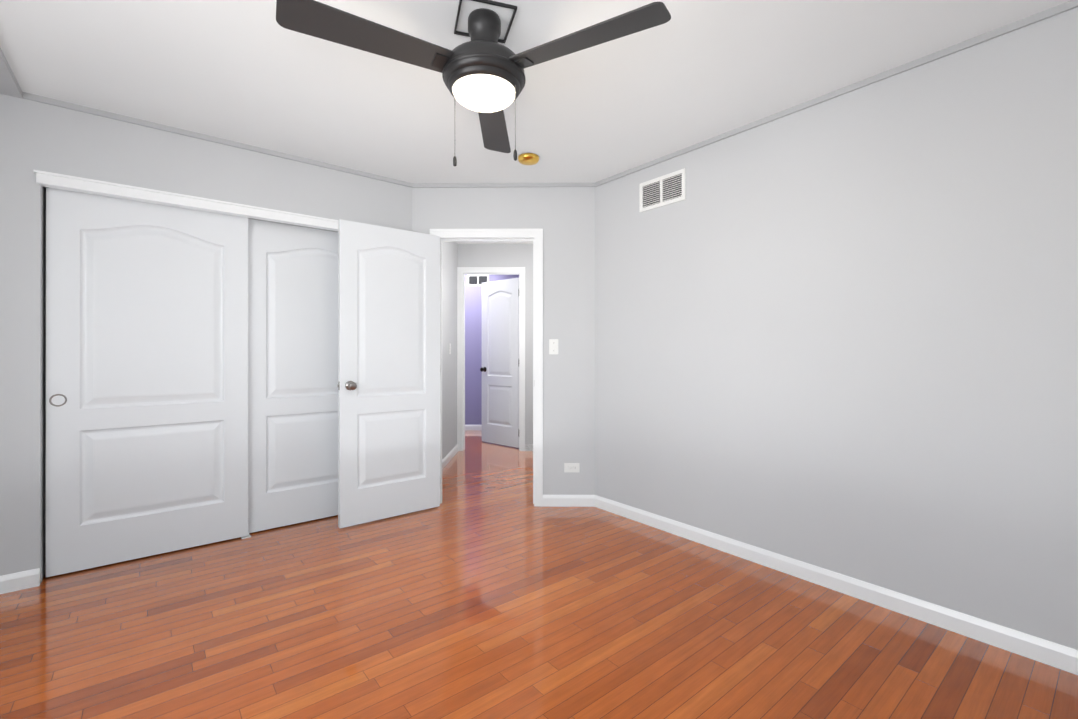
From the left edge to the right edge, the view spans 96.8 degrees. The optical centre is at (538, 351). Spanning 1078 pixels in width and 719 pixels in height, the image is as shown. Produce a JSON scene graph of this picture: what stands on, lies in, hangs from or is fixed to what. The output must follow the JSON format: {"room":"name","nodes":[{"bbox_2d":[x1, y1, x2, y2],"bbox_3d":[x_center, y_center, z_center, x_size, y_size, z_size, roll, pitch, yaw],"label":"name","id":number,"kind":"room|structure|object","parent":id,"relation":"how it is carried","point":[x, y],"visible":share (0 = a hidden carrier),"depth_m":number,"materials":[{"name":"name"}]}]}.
{"room":"empty bedroom","nodes":[
{"label":"empty bedroom","id":0,"kind":"room"},
{"bbox_2d":[45,491,45,542],"bbox_3d":[-2.099,-0.053,3.329,2.510,2.440,0.640,0,0,-39],"label":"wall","id":1,"kind":"structure","parent":0,"point":[45,516],"depth_m":2.92,"materials":[{"name":"grey paint"}]},
{"bbox_2d":[248,219,337,532],"bbox_3d":[-1.528,0.155,3.324,0.900,2.000,0.035,0,0,-39],"label":"closet door","id":2,"kind":"structure","parent":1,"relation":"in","point":[292,374],"depth_m":3.20,"materials":[{"name":"white wood"}]},
{"bbox_2d":[442,242,532,459],"bbox_3d":[0.076,-0.051,5.279,3.746,2.440,2.037,0,0,-39],"label":"wall","id":3,"kind":"structure","parent":0,"point":[455,255],"depth_m":3.49,"materials":[{"name":"grey paint"}]},
{"bbox_2d":[457,267,524,450],"bbox_3d":[-0.561,0.087,5.700,0.800,2.165,0.136,0,0,1],"label":"door frame","id":4,"kind":"structure","parent":3,"relation":"attached to","point":[462,272],"depth_m":5.64,"materials":[{"name":"white wood"}]},
{"bbox_2d":[525,444,532,450],"bbox_3d":[0.323,1.127,5.645,0.757,0.085,0.627,0,0,-39],"label":"baseboard","id":5,"kind":"structure","parent":3,"relation":"attached to","point":[529,445],"depth_m":5.64,"materials":[{"name":"white wood"}]},
{"bbox_2d":[465,275,518,424],"bbox_3d":[-0.983,-0.049,6.511,3.500,2.440,1.484,0,0,1],"label":"wall","id":6,"kind":"structure","parent":0,"point":[473,354],"depth_m":7.13,"materials":[{"name":"paint"}]},
{"bbox_2d":[465,425,481,429],"bbox_3d":[-1.317,1.128,6.856,3.422,0.085,2.117,0,0,-39],"label":"baseboard","id":7,"kind":"structure","parent":6,"relation":"attached to","point":[467,427],"depth_m":7.12,"materials":[{"name":"white wood"}]},
{"bbox_2d":[467,275,488,285],"bbox_3d":[-0.907,-1.064,7.130,0.320,0.170,0.007,0,0,1],"label":"air vent","id":8,"kind":"object","parent":6,"relation":"in","point":[475,280],"visible":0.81,"depth_m":7.13,"materials":[{"name":"white plastic"}]},
{"bbox_2d":[480,278,518,447],"bbox_3d":[-0.483,0.133,5.994,0.682,2.050,0.171,0,0,42],"label":"door","id":9,"kind":"structure","parent":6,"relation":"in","point":[499,369],"depth_m":5.97,"materials":[{"name":"white wood"}]},
{"bbox_2d":[0,0,1070,243],"bbox_3d":[-0.164,-1.332,4.309,8.450,0.120,8.350,0,0,-39],"label":"ceiling","id":10,"kind":"structure","parent":0,"point":[256,74],"depth_m":2.18,"materials":[{"name":"white paint"}]},
{"bbox_2d":[0,48,22,98],"bbox_3d":[-1.660,-1.261,0.593,0.850,0.030,3.850,0,0,-39],"label":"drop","id":11,"kind":"object","parent":10,"relation":"attached to","point":[9,85],"visible":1,"depth_m":2.21,"materials":[{"name":"paint"}]},
{"bbox_2d":[276,0,670,165],"bbox_3d":[-0.269,-0.994,1.732,1.175,0.562,1.248,0,0,-39],"label":"ceiling fan","id":12,"kind":"object","parent":10,"relation":"hanging from","point":[483,73],"visible":1,"depth_m":1.70,"materials":[{"name":"grey metal"}]},
{"bbox_2d":[518,153,538,164],"bbox_3d":[-0.068,-1.254,3.136,0.140,0.038,0.140,0,0,-39],"label":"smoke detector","id":13,"kind":"object","parent":10,"relation":"attached to","point":[528,158],"visible":1,"depth_m":3.10,"materials":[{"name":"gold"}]},
{"bbox_2d":[22,0,1077,187],"bbox_3d":[-0.124,-1.261,1.834,3.100,0.028,3.850,0,0,-39],"label":"crown molding","id":14,"kind":"structure","parent":10,"relation":"attached to","point":[1030,20],"depth_m":2.60,"materials":[{"name":"white wood"}]},
{"bbox_2d":[0,430,1077,718],"bbox_3d":[-0.164,1.228,4.306,8.450,0.120,8.350,0,0,-39],"label":"floor","id":15,"kind":"structure","parent":0,"point":[486,588],"depth_m":1.97,"materials":[{"name":"brown wood"}]},
{"bbox_2d":[0,7,1077,649],"bbox_3d":[-0.455,-0.055,1.592,4.224,2.440,4.130,0,0,-39],"label":"wall","id":16,"kind":"structure","parent":0,"point":[838,335],"depth_m":2.35,"materials":[{"name":"grey paint"}]},
{"bbox_2d":[0,568,39,593],"bbox_3d":[-2.831,1.123,2.110,0.880,0.085,0.013,0,0,-39],"label":"baseboard","id":17,"kind":"structure","parent":16,"relation":"attached to","point":[27,579],"depth_m":2.34,"materials":[{"name":"white wood"}]},
{"bbox_2d":[46,187,247,576],"bbox_3d":[-2.183,0.154,2.739,0.891,2.000,0.037,0,0,-39],"label":"closet door","id":18,"kind":"structure","parent":16,"relation":"in","point":[146,379],"depth_m":2.69,"materials":[{"name":"white wood"}]},
{"bbox_2d":[33,169,337,231],"bbox_3d":[-1.838,-0.867,3.007,1.830,0.059,0.190,0,0,-39],"label":"trim","id":19,"kind":"structure","parent":16,"relation":"attached to","point":[45,179],"depth_m":2.73,"materials":[{"name":"white wood"}]},
{"bbox_2d":[338,219,439,527],"bbox_3d":[-1.031,0.145,3.369,0.737,2.020,0.171,0,0,-39],"label":"entry door","id":20,"kind":"structure","parent":16,"relation":"in","point":[388,372],"depth_m":3.33,"materials":[{"name":"white wood"}]},
{"bbox_2d":[442,444,457,468],"bbox_3d":[-0.964,1.126,4.725,1.187,0.085,1.436,0,0,-39],"label":"baseboard","id":21,"kind":"structure","parent":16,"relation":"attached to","point":[451,454],"depth_m":5.10,"materials":[{"name":"white wood"}]},
{"bbox_2d":[430,229,542,506],"bbox_3d":[-0.398,0.120,3.687,0.855,2.095,0.152,0,0,1],"label":"door frame","id":22,"kind":"structure","parent":16,"relation":"attached to","point":[535,236],"depth_m":3.61,"materials":[{"name":"white wood"}]},
{"bbox_2d":[549,339,557,353],"bbox_3d":[0.111,-0.037,3.620,0.057,0.115,0.048,0,0,-39],"label":"light switch","id":23,"kind":"object","parent":16,"relation":"attached to","point":[553,346],"visible":1,"depth_m":3.62,"materials":[{"name":"white plastic"}]},
{"bbox_2d":[543,495,595,506],"bbox_3d":[0.220,1.125,3.607,0.293,0.085,0.262,0,0,-39],"label":"baseboard","id":24,"kind":"structure","parent":16,"relation":"attached to","point":[548,500],"depth_m":3.61,"materials":[{"name":"white wood"}]},
{"bbox_2d":[564,463,579,471],"bbox_3d":[0.248,0.877,3.616,0.115,0.070,0.008,0,0,1],"label":"outlet","id":25,"kind":"object","parent":16,"relation":"attached to","point":[571,467],"visible":1,"depth_m":3.61,"materials":[{"name":"white plastic"}]},
{"bbox_2d":[639,168,685,211],"bbox_3d":[0.805,-1.053,3.144,0.007,0.195,0.360,0,0,-39],"label":"air vent","id":26,"kind":"object","parent":16,"relation":"in","point":[669,188],"visible":1,"depth_m":3.13,"materials":[{"name":"white plastic"}]},
{"bbox_2d":[596,495,1077,674],"bbox_3d":[1.347,1.123,2.467,0.013,0.085,2.949,0,0,-39],"label":"baseboard","id":27,"kind":"structure","parent":16,"relation":"attached to","point":[1050,653],"depth_m":2.20,"materials":[{"name":"white wood"}]}
]}

